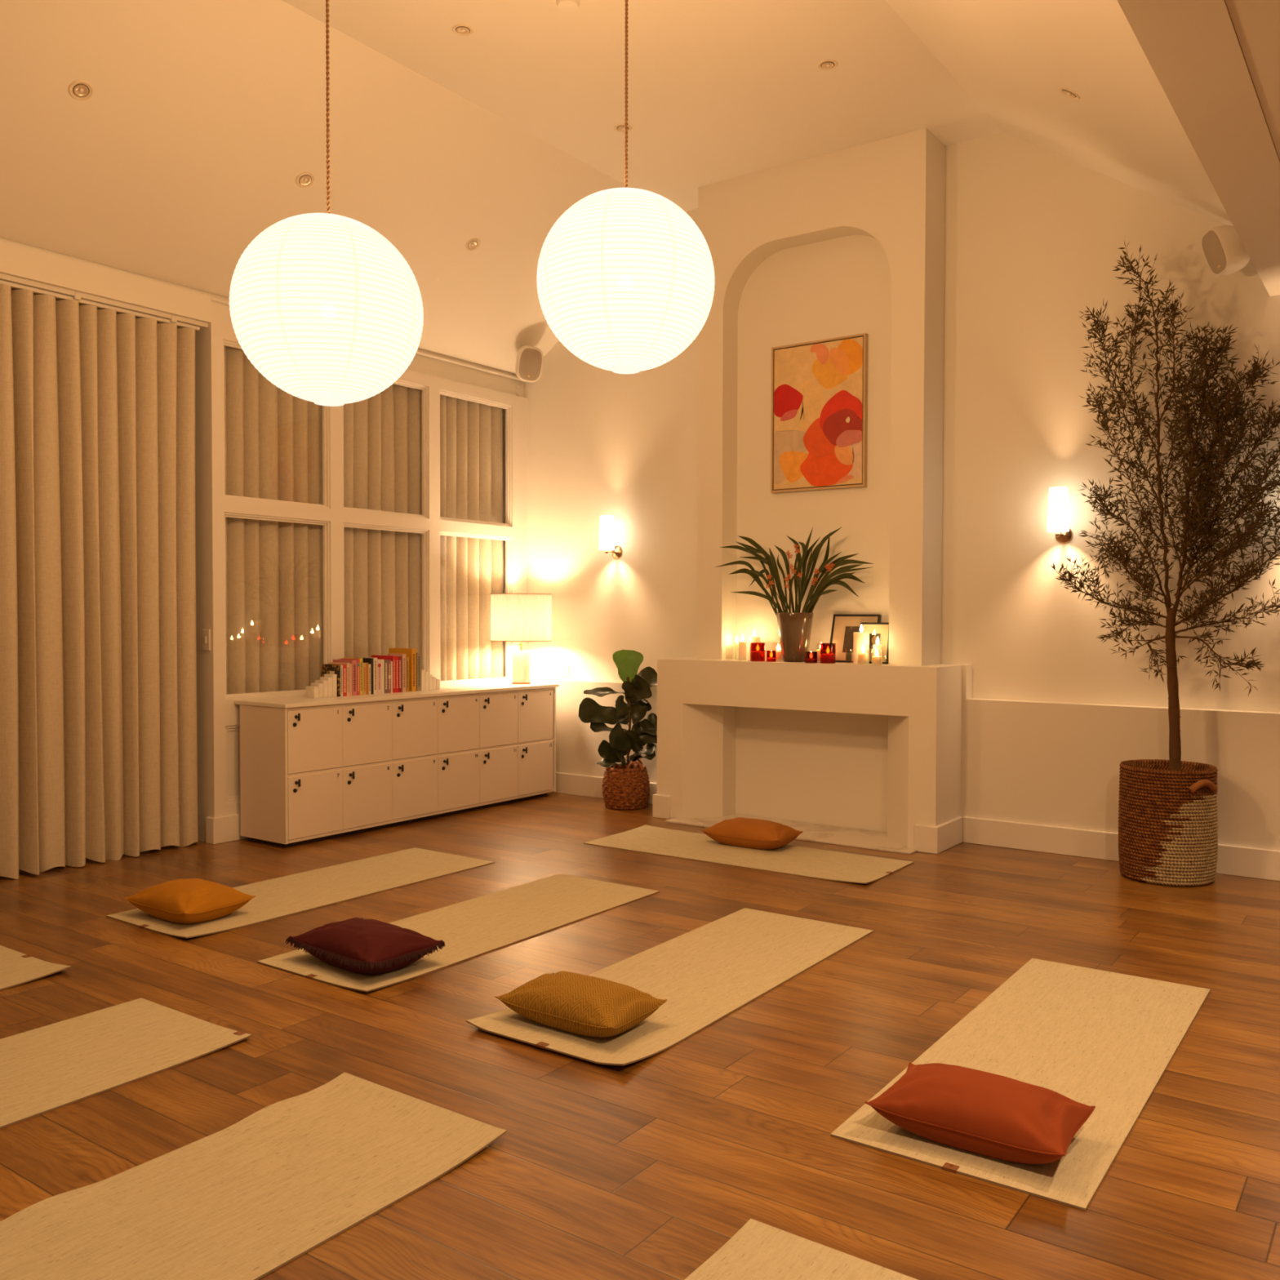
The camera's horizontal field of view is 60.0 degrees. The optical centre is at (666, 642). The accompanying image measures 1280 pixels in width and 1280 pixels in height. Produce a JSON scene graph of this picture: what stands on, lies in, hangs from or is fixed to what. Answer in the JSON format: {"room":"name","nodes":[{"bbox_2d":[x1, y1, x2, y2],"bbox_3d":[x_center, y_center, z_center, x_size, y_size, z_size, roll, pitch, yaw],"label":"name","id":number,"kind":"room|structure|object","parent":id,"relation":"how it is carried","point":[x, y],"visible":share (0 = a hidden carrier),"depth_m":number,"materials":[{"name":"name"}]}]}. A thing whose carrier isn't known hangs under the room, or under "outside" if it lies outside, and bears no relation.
{"room":"exercise studio","nodes":[
{"label":"exercise studio","id":0,"kind":"room"},
{"bbox_2d":[0,236,524,397],"bbox_3d":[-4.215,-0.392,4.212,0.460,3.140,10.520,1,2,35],"label":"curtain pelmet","id":1,"kind":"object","parent":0,"point":[20,263],"depth_m":5.82,"materials":[{"name":"paint"}]},
{"bbox_2d":[0,280,199,330],"bbox_3d":[-3.325,-1.742,5.144,0.048,0.044,2.515,1,2,35],"label":"track","id":2,"kind":"object","parent":1,"relation":"attached to","point":[173,320],"visible":0.97,"depth_m":5.70,"materials":[{"name":"beige plastic"}]},
{"bbox_2d":[0,284,198,879],"bbox_3d":[-3.325,-0.277,5.197,0.137,2.876,2.450,1,2,35],"label":"curtain","id":3,"kind":"object","parent":2,"relation":"hanging from","point":[99,747],"visible":1,"depth_m":5.71,"materials":[{"name":"fabric"}]},
{"bbox_2d":[205,813,248,844],"bbox_3d":[-1.860,1.039,7.276,0.080,0.148,2.521,1,2,35],"label":"baseboard","id":4,"kind":"structure","parent":1,"relation":"attached to","point":[226,828],"depth_m":6.27,"materials":[{"name":"wood"}]},
{"bbox_2d":[195,322,527,841],"bbox_3d":[-1.990,-0.354,7.417,0.460,2.925,2.618,1,2,35],"label":"window","id":5,"kind":"structure","parent":1,"relation":"in","point":[218,717],"depth_m":6.86,"materials":[{"name":"wood"}]},
{"bbox_2d":[202,629,210,650],"bbox_3d":[-2.602,-0.016,6.247,0.070,0.120,0.014,1,2,35],"label":"light switch","id":6,"kind":"object","parent":5,"relation":"attached to","point":[206,633],"visible":1,"depth_m":6.24,"materials":[{"name":"beige plastic"}]},
{"bbox_2d":[223,346,503,694],"bbox_3d":[-1.931,-0.502,7.357,0.112,2.637,2.425,1,2,35],"label":"vertical blinds","id":7,"kind":"object","parent":1,"relation":"hanging from","point":[273,436],"visible":0.51,"depth_m":7.21,"materials":[{"name":"fabric"}]},
{"bbox_2d":[210,296,525,382],"bbox_3d":[-1.812,-1.950,7.264,0.024,0.024,2.610,1,2,35],"label":"trim","id":8,"kind":"structure","parent":1,"relation":"attached to","point":[212,299],"depth_m":7.73,"materials":[{"name":"wood"}]},
{"bbox_2d":[0,0,1233,373],"bbox_3d":[-1.981,-2.413,2.646,5.150,1.092,10.570,1,2,35],"label":"ceiling","id":9,"kind":"structure","parent":0,"point":[194,135],"depth_m":5.45,"materials":[{"name":"paint"}]},
{"bbox_2d":[68,80,93,100],"bbox_3d":[-2.571,-2.423,4.857,0.086,0.060,0.102,1,2,39],"label":"recessed light","id":10,"kind":"object","parent":9,"relation":"in","point":[79,92],"visible":1,"depth_m":4.85,"materials":[{"name":"beige"}]},
{"bbox_2d":[295,172,315,187],"bbox_3d":[-1.906,-2.438,5.832,0.086,0.060,0.102,1,2,39],"label":"recessed light","id":11,"kind":"object","parent":9,"relation":"in","point":[305,181],"visible":1,"depth_m":5.83,"materials":[{"name":"beige"}]},
{"bbox_2d":[229,0,423,406],"bbox_3d":[-1.183,-1.837,3.864,0.649,1.996,0.649,1,2,43],"label":"paper lantern","id":12,"kind":"object","parent":9,"relation":"hanging from","point":[325,307],"visible":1,"depth_m":3.65,"materials":[{"name":"white"}]},
{"bbox_2d":[451,23,474,35],"bbox_3d":[-0.955,-2.862,5.177,0.102,0.011,0.102,1,2,35],"label":"recessed light","id":13,"kind":"object","parent":9,"relation":"in","point":[460,31],"visible":1,"depth_m":5.17,"materials":[{"name":"beige"}]},
{"bbox_2d":[465,238,480,251],"bbox_3d":[-1.200,-2.461,6.845,0.086,0.060,0.102,1,2,39],"label":"recessed light","id":14,"kind":"object","parent":9,"relation":"in","point":[473,246],"visible":1,"depth_m":6.84,"materials":[{"name":"beige"}]},
{"bbox_2d":[515,345,543,382],"bbox_3d":[-1.006,-1.997,7.984,0.192,0.261,0.309,0,1,-19],"label":"loudspeaker","id":15,"kind":"object","parent":9,"relation":"attached to","point":[530,359],"visible":1,"depth_m":7.87,"materials":[{"name":"beige plastic"}]},
{"bbox_2d":[519,348,542,380],"bbox_3d":[-0.971,-1.977,7.871,0.161,0.212,0.070,0,1,-17],"label":"grille","id":16,"kind":"object","parent":15,"relation":"attached to","point":[530,359],"depth_m":7.87,"materials":[{"name":"beige"}]},
{"bbox_2d":[555,0,579,11],"bbox_3d":[-0.441,-2.844,4.928,0.104,0.028,0.104,1,2,35],"label":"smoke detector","id":17,"kind":"object","parent":9,"relation":"attached to","point":[563,5],"visible":1,"depth_m":4.92,"materials":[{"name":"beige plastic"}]},
{"bbox_2d":[613,124,631,132],"bbox_3d":[-0.247,-2.884,6.213,0.102,0.011,0.102,1,2,35],"label":"recessed light","id":18,"kind":"object","parent":9,"relation":"in","point":[621,129],"visible":0.86,"depth_m":6.21,"materials":[{"name":"beige"}]},
{"bbox_2d":[536,0,715,373],"bbox_3d":[-0.148,-1.915,4.036,0.649,1.841,0.649,1,2,26],"label":"paper lantern","id":19,"kind":"object","parent":9,"relation":"hanging from","point":[625,280],"visible":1,"depth_m":3.82,"materials":[{"name":"white"}]},
{"bbox_2d":[817,59,838,70],"bbox_3d":[0.797,-2.864,5.493,0.102,0.011,0.102,1,2,35],"label":"recessed light","id":20,"kind":"object","parent":9,"relation":"in","point":[826,66],"visible":1,"depth_m":5.49,"materials":[{"name":"beige"}]},
{"bbox_2d":[1058,87,1079,99],"bbox_3d":[1.750,-2.389,4.812,0.087,0.058,0.102,1,2,30],"label":"recessed light","id":21,"kind":"object","parent":9,"relation":"in","point":[1065,92],"visible":1,"depth_m":4.81,"materials":[{"name":"beige"}]},
{"bbox_2d":[0,791,1279,1279],"bbox_3d":[-0.634,1.304,1.930,10.000,0.120,10.800,1,2,35],"label":"floor","id":22,"kind":"structure","parent":0,"point":[644,1169],"depth_m":3.24,"materials":[{"name":"brown wood"}]},
{"bbox_2d":[0,945,71,990],"bbox_3d":[-2.892,1.188,3.462,0.610,0.023,1.728,1,2,35],"label":"yoga mat","id":23,"kind":"object","parent":22,"relation":"on","point":[16,968],"visible":1,"depth_m":4.01,"materials":[{"name":"fabric"}]},
{"bbox_2d":[0,998,251,1128],"bbox_3d":[-2.005,1.210,2.834,0.610,0.015,1.728,1,2,35],"label":"yoga mat","id":24,"kind":"object","parent":22,"relation":"on","point":[43,1069],"visible":1,"depth_m":3.25,"materials":[{"name":"fabric"}]},
{"bbox_2d":[0,1072,506,1279],"bbox_3d":[-1.137,1.223,2.190,0.610,0.025,1.725,1,2,35],"label":"yoga mat","id":25,"kind":"object","parent":22,"relation":"on","point":[246,1199],"visible":1,"depth_m":2.46,"materials":[{"name":"fabric"}]},
{"bbox_2d":[106,847,494,937],"bbox_3d":[-1.648,1.152,5.255,0.610,0.017,1.728,1,2,35],"label":"yoga mat","id":26,"kind":"object","parent":22,"relation":"on","point":[286,895],"visible":0.86,"depth_m":5.24,"materials":[{"name":"fabric"}]},
{"bbox_2d":[123,878,255,924],"bbox_3d":[-2.045,1.095,4.742,0.442,0.141,0.334,1,2,34],"label":"cushion","id":27,"kind":"object","parent":26,"relation":"on","point":[190,900],"visible":1,"depth_m":4.64,"materials":[{"name":"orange fabric"}]},
{"bbox_2d":[240,687,555,847],"bbox_3d":[-1.604,0.727,7.128,0.448,0.780,2.277,1,2,35],"label":"base cabinet","id":28,"kind":"object","parent":22,"relation":"on","point":[309,774],"visible":0.99,"depth_m":6.67,"materials":[{"name":"laminate"}]},
{"bbox_2d":[234,681,559,708],"bbox_3d":[-1.624,0.324,7.143,0.468,0.022,2.305,1,2,35],"label":"countertop","id":29,"kind":"structure","parent":28,"relation":"on","point":[301,700],"depth_m":6.76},
{"bbox_2d":[306,674,337,697],"bbox_3d":[-2.058,0.258,6.592,0.080,0.134,0.164,1,2,35],"label":"bookend","id":30,"kind":"object","parent":29,"relation":"on","point":[326,686],"visible":1,"depth_m":6.57,"materials":[{"name":"white stone"}]},
{"bbox_2d":[320,663,340,696],"bbox_3d":[-2.031,0.227,6.685,0.156,0.192,0.020,1,2,35],"label":"book","id":31,"kind":"object","parent":29,"relation":"on","point":[326,668],"visible":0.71,"depth_m":6.66,"materials":[{"name":"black paper"}]},
{"bbox_2d":[328,663,346,696],"bbox_3d":[-1.996,0.227,6.713,0.132,0.191,0.025,1,2,35],"label":"book","id":32,"kind":"object","parent":29,"relation":"on","point":[344,666],"visible":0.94,"depth_m":6.67,"materials":[{"name":"red paper"}]},
{"bbox_2d":[328,662,349,696],"bbox_3d":[-1.998,0.222,6.745,0.172,0.200,0.020,1,2,35],"label":"book","id":33,"kind":"object","parent":29,"relation":"on","point":[330,663],"visible":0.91,"depth_m":6.70,"materials":[{"name":"beige paper"}]},
{"bbox_2d":[340,665,342,696],"bbox_3d":[-2.009,0.228,6.694,0.132,0.189,0.017,1,2,35],"label":"book","id":34,"kind":"object","parent":29,"relation":"on","point":[341,666],"visible":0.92,"depth_m":6.66,"materials":[{"name":"beige paper"}]},
{"bbox_2d":[333,659,356,695],"bbox_3d":[-1.975,0.213,6.787,0.182,0.216,0.036,1,2,35],"label":"book","id":35,"kind":"object","parent":29,"relation":"on","point":[353,662],"visible":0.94,"depth_m":6.74,"materials":[{"name":"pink paper"}]},
{"bbox_2d":[339,658,359,695],"bbox_3d":[-1.950,0.210,6.805,0.162,0.221,0.019,1,2,35],"label":"book","id":36,"kind":"object","parent":29,"relation":"on","point":[357,660],"visible":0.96,"depth_m":6.76,"materials":[{"name":"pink paper"}]},
{"bbox_2d":[349,663,351,695],"bbox_3d":[-1.979,0.223,6.756,0.151,0.196,0.016,1,2,35],"label":"book","id":37,"kind":"object","parent":29,"relation":"on","point":[350,664],"visible":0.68,"depth_m":6.71,"materials":[{"name":"brown paper"}]},
{"bbox_2d":[342,657,363,695],"bbox_3d":[-1.937,0.207,6.824,0.162,0.226,0.022,1,2,35],"label":"book","id":38,"kind":"object","parent":29,"relation":"on","point":[361,659],"visible":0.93,"depth_m":6.78,"materials":[{"name":"yellow paper"}]},
{"bbox_2d":[362,662,366,694],"bbox_3d":[-1.911,0.222,6.836,0.132,0.196,0.023,1,2,35],"label":"book","id":39,"kind":"object","parent":29,"relation":"on","point":[363,664],"visible":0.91,"depth_m":6.80,"materials":[{"name":"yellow paper"}]},
{"bbox_2d":[362,662,368,694],"bbox_3d":[-1.903,0.221,6.856,0.141,0.197,0.016,1,2,35],"label":"book","id":40,"kind":"object","parent":29,"relation":"on","point":[366,664],"visible":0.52,"depth_m":6.81,"materials":[{"name":"orange paper"}]},
{"bbox_2d":[358,657,377,693],"bbox_3d":[-1.866,0.206,6.908,0.142,0.225,0.030,1,2,35],"label":"book","id":41,"kind":"object","parent":29,"relation":"on","point":[375,660],"visible":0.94,"depth_m":6.87,"materials":[{"name":"beige paper"}]},
{"bbox_2d":[362,657,373,694],"bbox_3d":[-1.893,0.207,6.896,0.171,0.223,0.017,1,2,35],"label":"book","id":42,"kind":"object","parent":29,"relation":"on","point":[370,660],"visible":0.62,"depth_m":6.85,"materials":[{"name":"black paper"}]},
{"bbox_2d":[368,663,370,694],"bbox_3d":[-1.888,0.225,6.869,0.132,0.187,0.018,1,2,35],"label":"book","id":43,"kind":"object","parent":29,"relation":"on","point":[369,665],"visible":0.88,"depth_m":6.83,"materials":[{"name":"beige paper"}]},
{"bbox_2d":[377,659,381,693],"bbox_3d":[-1.849,0.211,6.933,0.142,0.213,0.026,1,2,35],"label":"book","id":44,"kind":"object","parent":29,"relation":"on","point":[379,661],"visible":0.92,"depth_m":6.89,"materials":[{"name":"beige paper"}]},
{"bbox_2d":[381,659,384,693],"bbox_3d":[-1.834,0.210,6.955,0.141,0.213,0.024,1,2,35],"label":"book","id":45,"kind":"object","parent":29,"relation":"on","point":[382,660],"visible":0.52,"depth_m":6.92,"materials":[{"name":"beige paper"}]},
{"bbox_2d":[371,655,395,693],"bbox_3d":[-1.805,0.198,7.048,0.202,0.233,0.023,1,2,35],"label":"book","id":46,"kind":"object","parent":29,"relation":"on","point":[393,658],"visible":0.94,"depth_m":7.00,"materials":[{"name":"red paper"}]},
{"bbox_2d":[384,659,387,693],"bbox_3d":[-1.817,0.211,6.979,0.142,0.210,0.029,1,2,35],"label":"book","id":47,"kind":"object","parent":29,"relation":"on","point":[385,660],"visible":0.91,"depth_m":6.94,"materials":[{"name":"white paper"}]},
{"bbox_2d":[387,659,391,693],"bbox_3d":[-1.802,0.212,7.001,0.142,0.209,0.021,1,2,35],"label":"book","id":48,"kind":"object","parent":29,"relation":"on","point":[388,660],"visible":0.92,"depth_m":6.96,"materials":[{"name":"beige paper"}]},
{"bbox_2d":[387,653,406,692],"bbox_3d":[-1.733,0.192,7.100,0.142,0.243,0.031,1,2,35],"label":"book","id":49,"kind":"object","parent":29,"relation":"on","point":[403,655],"visible":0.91,"depth_m":7.06,"materials":[{"name":"beige paper"}]},
{"bbox_2d":[395,656,398,692],"bbox_3d":[-1.779,0.201,7.060,0.172,0.227,0.022,1,2,35],"label":"book","id":50,"kind":"object","parent":29,"relation":"on","point":[397,657],"visible":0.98,"depth_m":7.01,"materials":[{"name":"red paper"}]},
{"bbox_2d":[398,656,401,692],"bbox_3d":[-1.761,0.200,7.077,0.162,0.228,0.023,1,2,35],"label":"book","id":51,"kind":"object","parent":29,"relation":"on","point":[399,657],"visible":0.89,"depth_m":7.03,"materials":[{"name":"red paper"}]},
{"bbox_2d":[388,648,416,691],"bbox_3d":[-1.718,0.174,7.187,0.217,0.275,0.038,1,2,35],"label":"book","id":52,"kind":"object","parent":29,"relation":"on","point":[411,653],"visible":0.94,"depth_m":7.13,"materials":[{"name":"orange paper"}]},
{"bbox_2d":[406,657,408,691],"bbox_3d":[-1.716,0.202,7.124,0.142,0.222,0.020,1,2,35],"label":"book","id":53,"kind":"object","parent":29,"relation":"on","point":[407,658],"visible":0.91,"depth_m":7.08,"materials":[{"name":"orange paper"}]},
{"bbox_2d":[416,653,421,691],"bbox_3d":[-1.665,0.189,7.206,0.152,0.245,0.038,1,2,35],"label":"book","id":54,"kind":"object","parent":29,"relation":"on","point":[418,655],"visible":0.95,"depth_m":7.16,"materials":[{"name":"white paper"}]},
{"bbox_2d":[421,669,439,690],"bbox_3d":[-1.580,0.243,7.279,0.080,0.134,0.164,1,2,35],"label":"bookend","id":55,"kind":"object","parent":29,"relation":"on","point":[428,682],"visible":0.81,"depth_m":7.24,"materials":[{"name":"white stone"}]},
{"bbox_2d":[490,593,551,684],"bbox_3d":[-1.046,-0.027,7.949,0.437,0.645,0.437,1,2,35],"label":"table lamp","id":56,"kind":"object","parent":29,"relation":"on","point":[514,617],"visible":1,"depth_m":7.77,"materials":[{"name":"beige fabric"}]},
{"bbox_2d":[257,873,659,991],"bbox_3d":[-0.780,1.171,4.644,0.610,0.015,1.728,1,2,35],"label":"yoga mat","id":57,"kind":"object","parent":22,"relation":"on","point":[471,928],"visible":0.86,"depth_m":4.64,"materials":[{"name":"fabric"}]},
{"bbox_2d":[285,917,444,974],"bbox_3d":[-1.118,1.114,4.103,0.510,0.139,0.351,1,2,38],"label":"cushion","id":58,"kind":"object","parent":57,"relation":"on","point":[362,946],"visible":1,"depth_m":4.00,"materials":[{"name":"red fabric"}]},
{"bbox_2d":[601,759,649,809],"bbox_3d":[-0.278,0.949,7.503,0.327,0.319,0.327,0,1,-2],"label":"woven basket","id":59,"kind":"object","parent":22,"relation":"on","point":[623,788],"visible":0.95,"depth_m":7.38,"materials":[{"name":"wicker"}]},
{"bbox_2d":[577,649,657,768],"bbox_3d":[-0.317,0.478,7.443,0.555,0.861,0.255,0,1,-2],"label":"fiddle leaf fig","id":60,"kind":"object","parent":59,"relation":"on","point":[636,687],"visible":0.98,"depth_m":7.46,"materials":[{"name":"green plant"}]},
{"bbox_2d":[466,907,873,1065],"bbox_3d":[0.109,1.181,3.999,0.610,0.031,1.728,1,2,34],"label":"yoga mat","id":61,"kind":"object","parent":22,"relation":"on","point":[704,974],"visible":0.82,"depth_m":3.95,"materials":[{"name":"fabric"}]},
{"bbox_2d":[494,970,666,1037],"bbox_3d":[-0.274,1.132,3.503,0.467,0.131,0.289,1,2,34],"label":"cushion","id":62,"kind":"object","parent":61,"relation":"on","point":[580,1004],"visible":1,"depth_m":3.42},
{"bbox_2d":[583,824,913,884],"bbox_3d":[0.412,1.141,6.047,1.728,0.015,0.610,1,2,34],"label":"yoga mat","id":63,"kind":"object","parent":22,"relation":"on","point":[825,864],"visible":0.98,"depth_m":5.95,"materials":[{"name":"fabric"}]},
{"bbox_2d":[700,817,803,849],"bbox_3d":[0.479,1.067,6.243,0.492,0.141,0.304,1,2,34],"label":"cushion","id":64,"kind":"object","parent":63,"relation":"on","point":[748,833],"visible":1,"depth_m":6.14,"materials":[{"name":"orange fabric"}]},
{"bbox_2d":[684,1218,917,1279],"bbox_3d":[-0.069,1.248,1.471,0.610,0.016,1.728,1,2,35],"label":"yoga mat","id":65,"kind":"object","parent":22,"relation":"on","point":[758,1251],"visible":1,"depth_m":2.20,"materials":[{"name":"fabric"}]},
{"bbox_2d":[652,657,972,854],"bbox_3d":[0.801,0.625,6.732,1.937,1.017,0.594,1,2,35],"label":"fireplace","id":66,"kind":"object","parent":22,"relation":"on","point":[868,756],"visible":0.97,"depth_m":6.71,"materials":[{"name":"paint"}]},
{"bbox_2d":[734,635,738,659],"bbox_3d":[0.447,0.031,7.065,0.030,0.153,0.030,1,2,35],"label":"pillar candle","id":67,"kind":"object","parent":66,"relation":"on","point":[736,645],"visible":0.94,"depth_m":7.05,"materials":[{"name":"beige wax"}]},
{"bbox_2d":[738,634,746,660],"bbox_3d":[0.474,0.028,6.948,0.050,0.166,0.050,1,2,35],"label":"pillar candle","id":68,"kind":"object","parent":66,"relation":"on","point":[742,645],"visible":1,"depth_m":6.93,"materials":[{"name":"beige wax"}]},
{"bbox_2d":[748,630,759,660],"bbox_3d":[0.552,0.012,6.997,0.072,0.195,0.072,1,2,35],"label":"pillar candle","id":69,"kind":"object","parent":66,"relation":"on","point":[751,639],"visible":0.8,"depth_m":6.98,"materials":[{"name":"beige wax"}]},
{"bbox_2d":[750,642,764,661],"bbox_3d":[0.558,0.058,6.800,0.092,0.113,0.092,1,2,35],"label":"glass","id":70,"kind":"object","parent":66,"relation":"on","point":[757,649],"visible":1,"depth_m":6.76,"materials":[{"name":"red"}]},
{"bbox_2d":[766,650,776,662],"bbox_3d":[0.636,0.082,6.746,0.058,0.068,0.058,1,2,35],"label":"glass","id":71,"kind":"object","parent":66,"relation":"on","point":[771,655],"visible":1,"depth_m":6.72,"materials":[{"name":"red"}]},
{"bbox_2d":[770,642,782,661],"bbox_3d":[0.690,0.055,6.872,0.088,0.115,0.088,1,2,35],"label":"glass","id":72,"kind":"object","parent":66,"relation":"on","point":[779,655],"visible":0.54,"depth_m":6.83,"materials":[{"name":"glass"}]},
{"bbox_2d":[715,526,873,662],"bbox_3d":[0.758,-0.290,6.728,1.040,0.813,0.230,1,2,35],"label":"potted plant","id":73,"kind":"object","parent":66,"relation":"on","point":[794,628],"visible":1,"depth_m":6.66,"materials":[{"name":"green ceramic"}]},
{"bbox_2d":[804,651,817,662],"bbox_3d":[0.855,0.086,6.563,0.074,0.070,0.074,1,2,35],"label":"glass","id":74,"kind":"object","parent":66,"relation":"on","point":[810,656],"visible":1,"depth_m":6.53,"materials":[{"name":"red"}]},
{"bbox_2d":[820,643,835,663],"bbox_3d":[0.949,0.063,6.527,0.090,0.118,0.090,1,2,35],"label":"glass","id":75,"kind":"object","parent":66,"relation":"on","point":[828,651],"visible":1,"depth_m":6.49,"materials":[{"name":"red"}]},
{"bbox_2d":[830,613,880,662],"bbox_3d":[1.123,-0.024,6.645,0.304,0.292,0.096,1,2,35],"label":"picture frame","id":76,"kind":"object","parent":66,"relation":"on","point":[843,626],"visible":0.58,"depth_m":6.67,"materials":[{"name":"black metal"}]},
{"bbox_2d":[842,626,860,653],"bbox_3d":[1.119,-0.019,6.645,0.122,0.158,0.046,1,2,35],"label":"photograph","id":77,"kind":"object","parent":76,"relation":"attached to","point":[847,631],"depth_m":6.66,"materials":[{"name":"beige"}]},
{"bbox_2d":[853,624,869,664],"bbox_3d":[1.136,0.008,6.470,0.092,0.232,0.092,1,2,35],"label":"pillar candle","id":78,"kind":"object","parent":66,"relation":"on","point":[860,639],"visible":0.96,"depth_m":6.43,"materials":[{"name":"beige wax"}]},
{"bbox_2d":[857,645,868,663],"bbox_3d":[1.128,0.071,6.361,0.062,0.110,0.062,1,2,35],"label":"candle","id":79,"kind":"object","parent":66,"relation":"on","point":[863,658],"visible":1,"depth_m":6.34,"materials":[{"name":"wax"}]},
{"bbox_2d":[859,622,888,663],"bbox_3d":[1.223,0.003,6.513,0.191,0.243,0.052,1,2,35],"label":"picture frame","id":80,"kind":"object","parent":66,"relation":"on","point":[876,629],"visible":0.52,"depth_m":6.50,"materials":[{"name":"black metal"}]},
{"bbox_2d":[869,633,880,648],"bbox_3d":[1.222,-0.010,6.514,0.072,0.088,0.016,1,2,35],"label":"photograph","id":81,"kind":"object","parent":80,"relation":"attached to","point":[873,637],"depth_m":6.52,"materials":[{"name":"beige"}]},
{"bbox_2d":[871,648,881,664],"bbox_3d":[1.195,0.081,6.303,0.060,0.094,0.060,1,2,35],"label":"glass","id":82,"kind":"object","parent":66,"relation":"on","point":[875,660],"visible":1,"depth_m":6.28,"materials":[{"name":"glass"}]},
{"bbox_2d":[872,636,882,664],"bbox_3d":[1.216,0.045,6.390,0.052,0.162,0.052,1,2,35],"label":"pillar candle","id":83,"kind":"object","parent":66,"relation":"on","point":[879,647],"visible":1,"depth_m":6.37,"materials":[{"name":"beige wax"}]},
{"bbox_2d":[830,958,1210,1210],"bbox_3d":[1.144,1.212,3.293,0.610,0.008,1.728,1,2,34],"label":"yoga mat","id":84,"kind":"object","parent":22,"relation":"on","point":[1104,1040],"visible":0.8,"depth_m":3.24,"materials":[{"name":"fabric"}]},
{"bbox_2d":[864,1062,1095,1164],"bbox_3d":[0.776,1.152,2.745,0.482,0.141,0.299,1,2,34],"label":"cushion","id":85,"kind":"object","parent":84,"relation":"on","point":[985,1113],"visible":1,"depth_m":2.66,"materials":[{"name":"orange fabric"}]},
{"bbox_2d":[1118,759,1217,886],"bbox_3d":[2.492,0.886,5.504,0.454,0.557,0.446,1,2,35],"label":"rope basket","id":86,"kind":"object","parent":22,"relation":"on","point":[1168,832],"visible":0.99,"depth_m":5.33,"materials":[{"name":"brown wicker"}]},
{"bbox_2d":[1049,241,1279,770],"bbox_3d":[2.506,-0.580,5.463,1.190,2.881,0.542,1,2,30],"label":"tree","id":87,"kind":"object","parent":86,"relation":"on","point":[1197,517],"visible":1,"depth_m":5.40,"materials":[{"name":"green plant"}]},
{"bbox_2d":[696,128,945,665],"bbox_3d":[0.921,-1.393,6.814,1.524,3.050,0.350,1,2,35],"label":"wall","id":88,"kind":"structure","parent":0,"point":[851,241],"depth_m":6.69,"materials":[{"name":"paint"}]},
{"bbox_2d":[770,333,867,493],"bbox_3d":[0.927,-1.393,6.793,0.640,0.909,0.038,1,2,35],"label":"painting","id":89,"kind":"object","parent":88,"relation":"attached to","point":[819,418],"visible":1,"depth_m":6.77,"materials":[{"name":"multicoloured paper"}]},
{"bbox_2d":[502,132,1279,850],"bbox_3d":[2.460,-0.878,5.972,9.600,4.070,0.295,1,2,35],"label":"wall","id":90,"kind":"structure","parent":0,"point":[1033,236],"depth_m":6.19,"materials":[{"name":"paint"}]},
{"bbox_2d":[599,515,622,559],"bbox_3d":[-0.403,-0.741,7.793,0.112,0.295,0.176,1,2,35],"label":"wall sconce","id":91,"kind":"object","parent":90,"relation":"attached to","point":[606,536],"visible":1,"depth_m":7.73,"materials":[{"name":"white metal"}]},
{"bbox_2d":[551,772,1279,881],"bbox_3d":[2.609,1.089,5.734,9.020,0.148,0.045,1,2,35],"label":"baseboard","id":92,"kind":"structure","parent":90,"relation":"attached to","point":[1234,860],"depth_m":6.04,"materials":[{"name":"wood"}]},
{"bbox_2d":[1047,486,1072,543],"bbox_3d":[2.139,-0.691,6.028,0.112,0.295,0.176,1,2,35],"label":"wall sconce","id":93,"kind":"object","parent":90,"relation":"attached to","point":[1058,505],"visible":1,"depth_m":5.96,"materials":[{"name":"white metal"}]},
{"bbox_2d":[1117,0,1279,296],"bbox_3d":[0.124,-1.833,1.165,0.228,0.407,10.520,1,2,35],"label":"beam","id":94,"kind":"structure","parent":90,"relation":"attached to","point":[1193,48],"depth_m":3.48,"materials":[{"name":"paint"}]},
{"bbox_2d":[1201,225,1249,276],"bbox_3d":[2.809,-1.927,5.463,0.309,0.246,0.170,0,1,-14],"label":"loudspeaker","id":95,"kind":"object","parent":90,"relation":"attached to","point":[1224,252],"visible":0.82,"depth_m":5.39,"materials":[{"name":"beige plastic"}]},
{"bbox_2d":[1201,230,1226,274],"bbox_3d":[2.684,-1.916,5.434,0.053,0.207,0.142,0,1,-10],"label":"grille","id":96,"kind":"object","parent":95,"relation":"attached to","point":[1213,242],"depth_m":5.42,"materials":[{"name":"beige"}]},
{"bbox_3d":[3.560,-0.324,-1.019,0.200,3.300,10.800,1,2,35],"label":"wall","id":97,"kind":"structure","parent":0,"visible":0},
{"bbox_2d":[1225,0,1279,159],"bbox_3d":[1.811,-1.802,-0.006,3.876,0.403,10.520,1,2,35],"label":"trim","id":98,"kind":"structure","parent":97,"relation":"attached to","point":[1256,23],"depth_m":3.12,"materials":[{"name":"paint"}]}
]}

